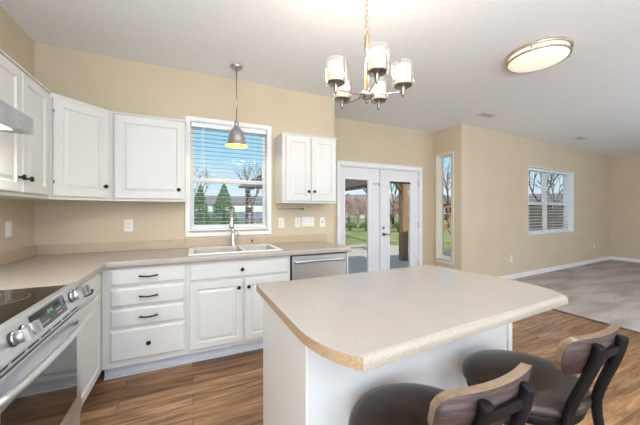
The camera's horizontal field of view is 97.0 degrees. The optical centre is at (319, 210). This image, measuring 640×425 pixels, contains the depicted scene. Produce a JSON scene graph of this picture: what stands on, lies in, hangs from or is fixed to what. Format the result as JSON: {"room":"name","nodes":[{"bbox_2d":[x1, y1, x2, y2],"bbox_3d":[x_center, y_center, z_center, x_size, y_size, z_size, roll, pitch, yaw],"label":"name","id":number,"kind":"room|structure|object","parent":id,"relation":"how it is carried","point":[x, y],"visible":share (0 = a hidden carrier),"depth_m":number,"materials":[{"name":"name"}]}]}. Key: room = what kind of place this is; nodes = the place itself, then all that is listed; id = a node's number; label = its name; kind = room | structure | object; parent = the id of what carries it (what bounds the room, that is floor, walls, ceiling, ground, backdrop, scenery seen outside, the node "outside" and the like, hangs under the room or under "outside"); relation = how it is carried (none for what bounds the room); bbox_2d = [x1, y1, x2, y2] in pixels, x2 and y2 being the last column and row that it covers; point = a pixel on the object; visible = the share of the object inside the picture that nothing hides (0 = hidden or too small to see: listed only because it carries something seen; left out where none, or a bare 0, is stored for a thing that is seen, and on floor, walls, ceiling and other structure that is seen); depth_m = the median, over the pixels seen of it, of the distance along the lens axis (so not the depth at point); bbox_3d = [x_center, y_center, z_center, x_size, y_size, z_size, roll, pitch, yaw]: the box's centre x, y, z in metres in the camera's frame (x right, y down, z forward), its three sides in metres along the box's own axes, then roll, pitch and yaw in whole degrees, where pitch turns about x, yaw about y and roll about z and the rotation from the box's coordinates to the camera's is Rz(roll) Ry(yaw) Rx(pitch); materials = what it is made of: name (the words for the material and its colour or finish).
{"room":"kitchen","nodes":[
{"label":"kitchen","id":0,"kind":"room"},
{"bbox_2d":[0,6,33,252],"bbox_3d":[-0.969,-0.019,-0.975,0.160,2.817,7.660,0,0,-25],"label":"wall","id":1,"kind":"structure","parent":0,"point":[14,41],"depth_m":2.15,"materials":[{"name":"paint"}]},
{"bbox_2d":[5,221,11,236],"bbox_3d":[-2.259,0.132,2.055,0.010,0.115,0.070,0,0,-25],"label":"light switch","id":2,"kind":"object","parent":1,"relation":"attached to","point":[8,224],"visible":1,"depth_m":2.04,"materials":[{"name":"white plastic"}]},
{"bbox_2d":[0,49,50,198],"bbox_3d":[-1.846,-0.456,1.579,0.356,0.747,0.745,0,0,-25],"label":"upper cabinet","id":3,"kind":"object","parent":1,"relation":"attached to","point":[24,158],"visible":0.98,"depth_m":1.64,"materials":[{"name":"paint"}]},
{"bbox_2d":[0,92,116,201],"bbox_3d":[-2.012,-0.456,2.242,0.612,0.747,0.619,0,0,-25],"label":"upper cabinet","id":4,"kind":"object","parent":1,"relation":"attached to","point":[80,133],"visible":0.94,"depth_m":2.13,"materials":[{"name":"paint"}]},
{"bbox_3d":[-1.534,-0.650,0.895,0.356,0.359,0.766,0,0,-25],"label":"upper cabinet","id":5,"kind":"object","parent":1,"relation":"attached to","visible":0},
{"bbox_2d":[0,100,33,134],"bbox_3d":[-1.470,-0.416,0.929,0.508,0.104,0.758,0,0,-25],"label":"range hood","id":6,"kind":"object","parent":5,"relation":"attached to","point":[12,120],"visible":1,"depth_m":1.25,"materials":[{"name":"metal"}]},
{"bbox_2d":[34,42,333,244],"bbox_3d":[-1.152,-0.019,3.064,2.863,2.817,0.160,0,0,-25],"label":"wall","id":7,"kind":"structure","parent":0,"point":[114,84],"depth_m":2.77,"materials":[{"name":"paint"}]},
{"bbox_2d":[124,219,132,231],"bbox_3d":[-1.807,0.138,2.671,0.070,0.115,0.010,0,0,-25],"label":"electrical outlet","id":8,"kind":"object","parent":7,"relation":"attached to","point":[128,223],"visible":1,"depth_m":2.67,"materials":[{"name":"white plastic"}]},
{"bbox_2d":[112,111,185,202],"bbox_3d":[-1.537,-0.456,2.599,0.553,0.747,0.356,0,0,-25],"label":"upper cabinet","id":9,"kind":"object","parent":7,"relation":"attached to","point":[149,152],"visible":1,"depth_m":2.46,"materials":[{"name":"paint"}]},
{"bbox_2d":[0,234,326,264],"bbox_3d":[-0.891,0.334,2.357,2.748,0.085,1.342,0,0,-25],"label":"backsplash","id":10,"kind":"structure","parent":7,"relation":"attached to","point":[10,256],"depth_m":2.70,"materials":[{"name":"laminate"}]},
{"bbox_2d":[185,116,270,236],"bbox_3d":[-0.982,-0.350,3.098,0.890,1.230,0.140,0,0,-25],"label":"window","id":11,"kind":"structure","parent":7,"relation":"in","point":[266,172],"depth_m":3.05,"materials":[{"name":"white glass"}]},
{"bbox_2d":[191,122,265,228],"bbox_3d":[-0.976,-0.365,3.085,0.784,1.101,0.067,0,0,-25],"label":"window blind","id":12,"kind":"object","parent":11,"relation":"attached to","point":[212,127],"visible":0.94,"depth_m":3.06,"materials":[{"name":"white plastic"}]},
{"bbox_2d":[278,218,283,227],"bbox_3d":[-0.449,0.140,3.291,0.070,0.115,0.010,0,0,-25],"label":"electrical outlet","id":13,"kind":"object","parent":7,"relation":"attached to","point":[280,220],"visible":1,"depth_m":3.29,"materials":[{"name":"white plastic"}]},
{"bbox_2d":[295,217,300,226],"bbox_3d":[-0.264,0.137,3.375,0.070,0.115,0.010,0,0,-25],"label":"electrical outlet","id":14,"kind":"object","parent":7,"relation":"attached to","point":[297,219],"visible":1,"depth_m":3.37,"materials":[{"name":"white plastic"}]},
{"bbox_2d":[274,132,336,203],"bbox_3d":[-0.159,-0.456,3.229,0.648,0.747,0.356,0,0,-25],"label":"upper cabinet","id":15,"kind":"object","parent":7,"relation":"attached to","point":[305,165],"visible":1,"depth_m":3.08,"materials":[{"name":"paint"}]},
{"bbox_2d":[302,217,313,226],"bbox_3d":[-0.143,0.132,3.427,0.162,0.115,0.017,0,0,-25],"label":"light switch","id":16,"kind":"object","parent":7,"relation":"attached to","point":[306,221],"visible":1,"depth_m":3.43,"materials":[{"name":"white plastic"}]},
{"bbox_2d":[320,217,324,226],"bbox_3d":[0.029,0.138,3.508,0.070,0.115,0.013,0,0,-25],"label":"light switch","id":17,"kind":"object","parent":7,"relation":"attached to","point":[322,219],"visible":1,"depth_m":3.51,"materials":[{"name":"white plastic"}]},
{"bbox_2d":[0,0,639,156],"bbox_3d":[4.686,-1.517,0.392,12.064,0.180,11.450,0,0,-25],"label":"ceiling","id":18,"kind":"structure","parent":0,"point":[458,49],"depth_m":2.49,"materials":[{"name":"paint"}]},
{"bbox_2d":[225,63,247,147],"bbox_3d":[-0.825,-1.033,2.796,0.212,0.786,0.212,0,0,-25],"label":"pendant light","id":19,"kind":"object","parent":18,"relation":"hanging from","point":[236,138],"visible":1,"depth_m":2.76,"materials":[{"name":"silver metal"}]},
{"bbox_2d":[325,0,413,110],"bbox_3d":[0.241,-1.007,1.545,0.459,0.838,0.473,0,0,-25],"label":"chandelier","id":20,"kind":"object","parent":18,"relation":"hanging from","point":[376,58],"visible":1,"depth_m":1.48,"materials":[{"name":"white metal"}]},
{"bbox_2d":[476,112,497,117],"bbox_3d":[2.488,-1.423,4.215,0.310,0.006,0.140,0,0,-25],"label":"ceiling vent","id":21,"kind":"object","parent":18,"relation":"in","point":[484,114],"visible":1,"depth_m":4.22,"materials":[{"name":"white metal"}]},
{"bbox_2d":[505,37,573,73],"bbox_3d":[1.964,-1.376,2.557,0.492,0.100,0.492,0,0,-25],"label":"ceiling light","id":22,"kind":"object","parent":18,"relation":"attached to","point":[544,53],"visible":1,"depth_m":2.46,"materials":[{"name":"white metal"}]},
{"bbox_2d":[573,136,587,139],"bbox_3d":[5.101,-1.423,5.545,0.310,0.006,0.140,0,0,-25],"label":"ceiling vent","id":23,"kind":"object","parent":18,"relation":"in","point":[580,137],"visible":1,"depth_m":5.56,"materials":[{"name":"white metal"}]},
{"bbox_2d":[80,259,639,424],"bbox_3d":[4.053,1.346,1.587,11.425,0.128,8.150,0,0,-25],"label":"floor","id":24,"kind":"structure","parent":0,"point":[224,390],"depth_m":2.22,"materials":[{"name":"brown wood"}]},
{"bbox_2d":[0,282,90,424],"bbox_3d":[-1.351,0.827,0.984,0.731,0.925,0.760,0,0,-25],"label":"electric range","id":25,"kind":"object","parent":24,"relation":"on","point":[40,327],"visible":1,"depth_m":1.10,"materials":[{"name":"silver metal"}]},
{"bbox_2d":[0,285,65,324],"bbox_3d":[-1.394,0.376,0.954,0.628,0.017,0.716,0,0,-25],"label":"glass cooktop","id":26,"kind":"object","parent":25,"relation":"in","point":[13,302],"depth_m":1.17,"materials":[{"name":"black glass"}]},
{"bbox_2d":[79,271,101,406],"bbox_3d":[-1.715,0.854,1.652,0.656,0.871,0.728,0,0,-25],"label":"base cabinet","id":27,"kind":"object","parent":24,"relation":"on","point":[91,307],"visible":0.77,"depth_m":1.83,"materials":[{"name":"paint"}]},
{"bbox_2d":[0,234,350,289],"bbox_3d":[-0.891,0.356,2.357,2.748,0.130,1.342,0,0,-25],"label":"countertop","id":28,"kind":"structure","parent":27,"relation":"on","point":[33,266],"depth_m":2.36,"materials":[{"name":"laminate"}]},
{"bbox_2d":[229,208,238,245],"bbox_3d":[-0.875,0.171,2.874,0.091,0.389,0.223,0,0,-13],"label":"kitchen faucet","id":29,"kind":"object","parent":28,"relation":"on","point":[231,223],"visible":1,"depth_m":2.93,"materials":[{"name":"silver metal"}]},
{"bbox_2d":[188,244,282,255],"bbox_3d":[-0.831,0.436,2.755,0.816,0.140,0.495,0,0,-25],"label":"sink","id":30,"kind":"object","parent":28,"relation":"in","point":[255,247],"visible":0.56,"depth_m":2.82,"materials":[{"name":"white ceramic"}]},
{"bbox_2d":[102,263,186,379],"bbox_3d":[-1.471,0.854,2.464,0.571,0.871,0.656,0,0,-25],"label":"base cabinet","id":31,"kind":"object","parent":24,"relation":"on","point":[144,308],"visible":0.97,"depth_m":2.20,"materials":[{"name":"paint"}]},
{"bbox_2d":[187,256,289,363],"bbox_3d":[-0.806,0.854,2.771,0.892,0.871,0.651,0,0,-25],"label":"base cabinet","id":32,"kind":"object","parent":24,"relation":"on","point":[225,307],"visible":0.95,"depth_m":2.46,"materials":[{"name":"paint"}]},
{"bbox_2d":[290,252,345,279],"bbox_3d":[-0.105,0.856,3.056,0.604,0.867,0.644,0,0,-25],"label":"dishwasher","id":33,"kind":"object","parent":24,"relation":"on","point":[307,266],"visible":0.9,"depth_m":2.80,"materials":[{"name":"silver metal"}]},
{"bbox_2d":[345,252,347,273],"bbox_3d":[0.162,0.854,3.240,0.018,0.871,0.609,0,0,-25],"label":"end panel","id":34,"kind":"object","parent":24,"relation":"on","point":[345,252],"visible":0.02,"depth_m":2.96,"materials":[{"name":"paint"}]},
{"bbox_2d":[256,265,567,424],"bbox_3d":[0.430,0.833,1.342,1.288,0.913,0.870,0,0,-25],"label":"kitchen island","id":35,"kind":"object","parent":24,"relation":"on","point":[329,342],"visible":0.95,"depth_m":1.11,"materials":[{"name":"laminate"}]},
{"bbox_2d":[348,362,535,424],"bbox_3d":[0.320,0.838,0.826,0.444,0.907,0.478,0,0,-25],"label":"bar stool","id":36,"kind":"object","parent":24,"relation":"on","point":[510,396],"visible":1,"depth_m":0.66,"materials":[{"name":"leather"}]},
{"bbox_2d":[462,323,628,424],"bbox_3d":[0.810,0.838,1.081,0.444,0.907,0.478,0,0,-25],"label":"bar stool","id":37,"kind":"object","parent":24,"relation":"on","point":[562,397],"visible":0.87,"depth_m":0.94,"materials":[{"name":"leather"}]},
{"bbox_2d":[551,309,639,333],"bbox_3d":[4.126,1.284,1.297,0.023,0.012,7.561,0,0,-25],"label":"trim","id":38,"kind":"structure","parent":24,"relation":"on","point":[551,309],"depth_m":3.31,"materials":[{"name":"brown wood"}]},
{"bbox_2d":[334,117,432,264],"bbox_3d":[0.904,-0.019,4.717,2.491,2.817,0.160,0,0,-25],"label":"wall","id":39,"kind":"structure","parent":0,"point":[357,141],"depth_m":4.79,"materials":[{"name":"paint"}]},
{"bbox_2d":[340,166,379,271],"bbox_3d":[0.642,0.295,4.546,0.750,1.966,0.062,0,0,-25],"label":"door","id":40,"kind":"structure","parent":39,"relation":"in","point":[371,175],"depth_m":4.62,"materials":[{"name":"paint"}]},
{"bbox_2d":[336,160,422,265],"bbox_3d":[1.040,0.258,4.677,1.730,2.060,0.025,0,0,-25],"label":"trim","id":41,"kind":"structure","parent":39,"relation":"attached to","point":[339,162],"depth_m":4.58,"materials":[{"name":"white wood"}]},
{"bbox_2d":[379,169,418,269],"bbox_3d":[1.376,0.295,4.861,0.845,1.966,0.099,0,0,-25],"label":"door","id":42,"kind":"structure","parent":39,"relation":"in","point":[386,177],"depth_m":4.78,"materials":[{"name":"paint"}]},
{"bbox_2d":[390,181,409,183],"bbox_3d":[1.372,-0.482,4.878,0.462,0.035,0.011,0,0,-25],"label":"raised blind","id":43,"kind":"object","parent":42,"relation":"attached to","point":[393,182],"depth_m":4.87,"materials":[{"name":"white plastic"}]},
{"bbox_2d":[433,124,467,271],"bbox_3d":[2.265,-0.019,4.927,0.160,2.817,0.589,0,0,-25],"label":"wall","id":44,"kind":"structure","parent":0,"point":[442,138],"depth_m":4.68,"materials":[{"name":"paint"}]},
{"bbox_2d":[435,151,453,264],"bbox_3d":[2.209,-0.043,4.942,0.130,1.907,0.379,0,0,-25],"label":"window","id":45,"kind":"structure","parent":44,"relation":"in","point":[439,158],"depth_m":5.08,"materials":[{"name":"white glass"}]},
{"bbox_2d":[451,124,609,276],"bbox_3d":[4.935,-0.019,6.133,6.042,2.817,0.200,0,0,-28],"label":"wall","id":46,"kind":"structure","parent":0,"point":[498,162],"depth_m":5.35,"materials":[{"name":"paint"}]},
{"bbox_2d":[528,166,573,234],"bbox_3d":[4.918,-0.204,6.103,1.944,1.361,0.187,0,0,-28],"label":"window","id":47,"kind":"structure","parent":46,"relation":"in","point":[569,182],"depth_m":6.45,"materials":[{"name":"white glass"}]},
{"bbox_2d":[529,168,548,232],"bbox_3d":[4.491,-0.208,5.879,0.940,1.326,0.052,0,0,-28],"label":"window blind","id":48,"kind":"object","parent":47,"relation":"attached to","point":[530,169],"visible":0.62,"depth_m":5.92,"materials":[{"name":"white plastic"}]},
{"bbox_2d":[547,170,569,231],"bbox_3d":[5.342,-0.208,6.332,0.940,1.326,0.052,0,0,-28],"label":"window blind","id":49,"kind":"object","parent":47,"relation":"attached to","point":[554,172],"visible":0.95,"depth_m":6.30,"materials":[{"name":"white plastic"}]},
{"bbox_2d":[500,256,609,279],"bbox_3d":[4.977,1.237,6.034,6.022,0.088,0.013,0,0,-28],"label":"baseboard","id":50,"kind":"structure","parent":46,"relation":"attached to","point":[544,270],"depth_m":5.99,"materials":[{"name":"white wood"}]},
{"bbox_2d":[610,153,639,258],"bbox_3d":[9.326,-0.019,3.982,0.160,2.817,8.127,0,0,-25],"label":"wall","id":51,"kind":"structure","parent":0,"point":[624,169],"depth_m":7.20,"materials":[{"name":"paint"}]},
{"bbox_2d":[610,256,639,262],"bbox_3d":[9.142,1.237,4.177,0.013,0.088,7.200,0,0,-25],"label":"baseboard","id":52,"kind":"structure","parent":51,"relation":"attached to","point":[611,257],"depth_m":7.20,"materials":[{"name":"white wood"}]},
{"label":"outside","id":53,"kind":"structure","parent":0,"visible":0},
{"bbox_2d":[194,214,552,250],"bbox_3d":[-7.462,1.605,49.563,150.000,0.270,130.000,0,0,-25],"label":"lawn","id":54,"kind":"structure","parent":53,"point":[354,236],"depth_m":17.54,"materials":[{"name":"green plant"}]},
{"bbox_2d":[194,185,210,224],"bbox_3d":[-11.479,-0.511,27.007,2.380,3.962,2.432,0,0,-25],"label":"evergreen tree","id":55,"kind":"object","parent":54,"relation":"on","point":[200,202],"visible":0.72,"depth_m":26.82,"materials":[{"name":"green plant"}]},
{"bbox_2d":[194,165,211,215],"bbox_3d":[-14.378,-2.240,33.399,3.336,7.422,4.561,0,0,-25],"label":"bare tree","id":56,"kind":"object","parent":54,"relation":"on","point":[206,171],"visible":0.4,"depth_m":34.08,"materials":[{"name":"brown plant"}]},
{"bbox_2d":[194,196,222,214],"bbox_3d":[-26.296,-0.880,60.000,10.800,4.700,8.800,0,0,0],"label":"neighbouring house","id":57,"kind":"structure","parent":54,"relation":"on","point":[211,200],"depth_m":57.01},
{"bbox_2d":[208,184,238,224],"bbox_3d":[-8.493,-0.495,24.993,2.652,3.929,2.800,0,0,-25],"label":"evergreen tree","id":58,"kind":"object","parent":54,"relation":"on","point":[223,201],"visible":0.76,"depth_m":24.74,"materials":[{"name":"green plant"}]},
{"bbox_2d":[194,212,261,221],"bbox_3d":[-11.746,0.760,36.030,14.680,1.320,0.062,0,0,0],"label":"fence","id":59,"kind":"object","parent":54,"relation":"on","point":[242,214],"visible":0.26,"depth_m":36.00,"materials":[{"name":"grey wood"}]},
{"bbox_2d":[225,196,261,218],"bbox_3d":[-11.275,-0.680,55.000,12.800,4.300,8.800,0,0,0],"label":"neighbouring house","id":60,"kind":"structure","parent":54,"relation":"on","point":[238,208],"depth_m":51.00,"materials":[{"name":"white"}]},
{"bbox_2d":[234,163,261,223],"bbox_3d":[-6.535,-1.554,26.266,3.475,6.050,3.574,0,0,21],"label":"bare tree","id":61,"kind":"object","parent":54,"relation":"on","point":[259,169],"visible":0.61,"depth_m":25.91,"materials":[{"name":"brown plant"}]},
{"bbox_2d":[239,175,366,223],"bbox_3d":[-0.774,0.044,14.142,5.550,2.849,5.900,0,0,-25],"label":"pergola","id":62,"kind":"object","parent":54,"relation":"on","point":[350,184],"visible":0.28,"depth_m":13.98,"materials":[{"name":"brown wood"}]},
{"bbox_2d":[345,195,356,221],"bbox_3d":[3.151,-0.169,31.012,1.890,3.289,1.756,0,0,-25],"label":"flowering shrub","id":63,"kind":"object","parent":54,"relation":"on","point":[349,209],"visible":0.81,"depth_m":30.72,"materials":[{"name":"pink plant"}]},
{"bbox_2d":[345,222,356,229],"bbox_3d":[2.222,1.149,20.999,1.168,0.670,0.958,0,0,-25],"label":"bush","id":64,"kind":"object","parent":54,"relation":"on","point":[350,225],"visible":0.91,"depth_m":20.87,"materials":[{"name":"green plant"}]},
{"bbox_2d":[345,194,356,219],"bbox_3d":[4.344,-0.669,43.968,3.471,4.279,3.485,0,0,-25],"label":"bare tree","id":65,"kind":"object","parent":54,"relation":"on","point":[347,194],"visible":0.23,"depth_m":43.83,"materials":[{"name":"brown plant"}]},
{"bbox_2d":[345,194,366,217],"bbox_3d":[5.478,-1.030,62.000,11.800,5.000,8.800,0,0,11],"label":"neighbouring house","id":66,"kind":"structure","parent":54,"relation":"on","point":[361,195],"depth_m":60.16,"materials":[{"name":"grey"}]},
{"bbox_2d":[351,194,363,220],"bbox_3d":[4.766,-0.396,35.503,1.838,3.740,1.781,0,0,-25],"label":"flowering shrub","id":67,"kind":"object","parent":54,"relation":"on","point":[359,201],"visible":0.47,"depth_m":35.34,"materials":[{"name":"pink plant"}]},
{"bbox_2d":[358,196,366,221],"bbox_3d":[4.889,-0.101,29.987,1.847,3.152,1.772,0,0,-25],"label":"flowering shrub","id":68,"kind":"object","parent":54,"relation":"on","point":[363,207],"visible":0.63,"depth_m":29.80,"materials":[{"name":"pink plant"}]},
{"bbox_2d":[359,222,366,230],"bbox_3d":[3.339,1.134,20.503,1.193,0.699,0.937,0,0,-25],"label":"bush","id":69,"kind":"object","parent":54,"relation":"on","point":[364,224],"visible":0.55,"depth_m":20.34,"materials":[{"name":"green plant"}]},
{"bbox_2d":[390,193,396,220],"bbox_3d":[9.040,-0.380,35.994,1.879,3.709,1.745,0,0,-25],"label":"flowering shrub","id":70,"kind":"object","parent":54,"relation":"on","point":[390,193],"visible":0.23,"depth_m":35.86,"materials":[{"name":"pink plant"}]},
{"bbox_2d":[390,183,398,223],"bbox_3d":[8.244,-1.294,32.005,2.917,5.531,3.391,0,0,-9],"label":"bare tree","id":71,"kind":"object","parent":54,"relation":"on","point":[391,188],"visible":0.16,"depth_m":31.74,"materials":[{"name":"brown plant"}]},
{"bbox_2d":[390,222,398,231],"bbox_3d":[5.514,1.128,19.990,1.202,0.711,0.959,0,0,-25],"label":"bush","id":72,"kind":"object","parent":54,"relation":"on","point":[396,223],"visible":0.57,"depth_m":19.86,"materials":[{"name":"green plant"}]},
{"bbox_2d":[347,245,450,273],"bbox_3d":[0.975,1.455,8.564,8.300,0.030,6.400,0,0,-25],"label":"patio slab","id":73,"kind":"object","parent":54,"relation":"on","point":[357,257],"visible":0.13,"depth_m":8.54,"materials":[{"name":"concrete"}]},
{"bbox_2d":[394,184,408,260],"bbox_3d":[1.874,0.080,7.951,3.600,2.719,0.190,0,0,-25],"label":"porch post","id":74,"kind":"object","parent":73,"relation":"on","point":[403,189],"visible":0.3,"depth_m":8.12,"materials":[{"name":"brown wood"}]},
{"bbox_2d":[392,195,408,218],"bbox_3d":[8.477,-0.166,30.015,1.866,3.282,1.742,0,0,-25],"label":"flowering shrub","id":75,"kind":"object","parent":54,"relation":"on","point":[396,202],"visible":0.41,"depth_m":29.88,"materials":[{"name":"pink plant"}]},
{"bbox_2d":[443,206,450,234],"bbox_3d":[4.615,0.662,10.200,1.200,1.643,0.060,0,0,17],"label":"swing frame","id":76,"kind":"object","parent":54,"relation":"on","point":[446,224],"visible":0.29,"depth_m":10.18,"materials":[{"name":"brown wood"}]},
{"bbox_2d":[443,160,450,227],"bbox_3d":[11.092,-1.527,23.531,3.265,5.996,3.991,0,0,-25],"label":"bare tree","id":77,"kind":"object","parent":54,"relation":"on","point":[447,168],"visible":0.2,"depth_m":23.94,"materials":[{"name":"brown plant"}]},
{"bbox_2d":[443,198,450,219],"bbox_3d":[22.055,-0.380,48.000,10.800,3.700,8.800,0,0,29],"label":"neighbouring house","id":78,"kind":"structure","parent":54,"relation":"on","point":[444,201],"depth_m":44.67,"materials":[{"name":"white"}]},
{"bbox_2d":[529,171,559,206],"bbox_3d":[18.954,-1.855,23.665,4.506,6.652,2.864,0,0,-25],"label":"bare tree","id":79,"kind":"object","parent":54,"relation":"on","point":[552,175],"visible":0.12,"depth_m":23.83,"materials":[{"name":"brown plant"}]},
{"bbox_2d":[529,207,562,230],"bbox_3d":[16.668,0.585,20.030,12.130,1.670,0.062,0,0,0],"label":"fence","id":80,"kind":"object","parent":54,"relation":"on","point":[560,210],"visible":0.09,"depth_m":20.00,"materials":[{"name":"brown"}]},
{"bbox_2d":[529,193,562,220],"bbox_3d":[37.719,-0.680,46.000,8.800,4.300,22.800,0,0,-38],"label":"neighbouring house","id":81,"kind":"structure","parent":54,"relation":"on","point":[538,196],"depth_m":44.44,"materials":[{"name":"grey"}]},
{"bbox_2d":[530,173,562,207],"bbox_3d":[25.125,-1.691,29.873,4.679,6.325,3.660,0,0,14],"label":"bare tree","id":82,"kind":"object","parent":54,"relation":"on","point":[552,187],"visible":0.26,"depth_m":30.12,"materials":[{"name":"brown plant"}]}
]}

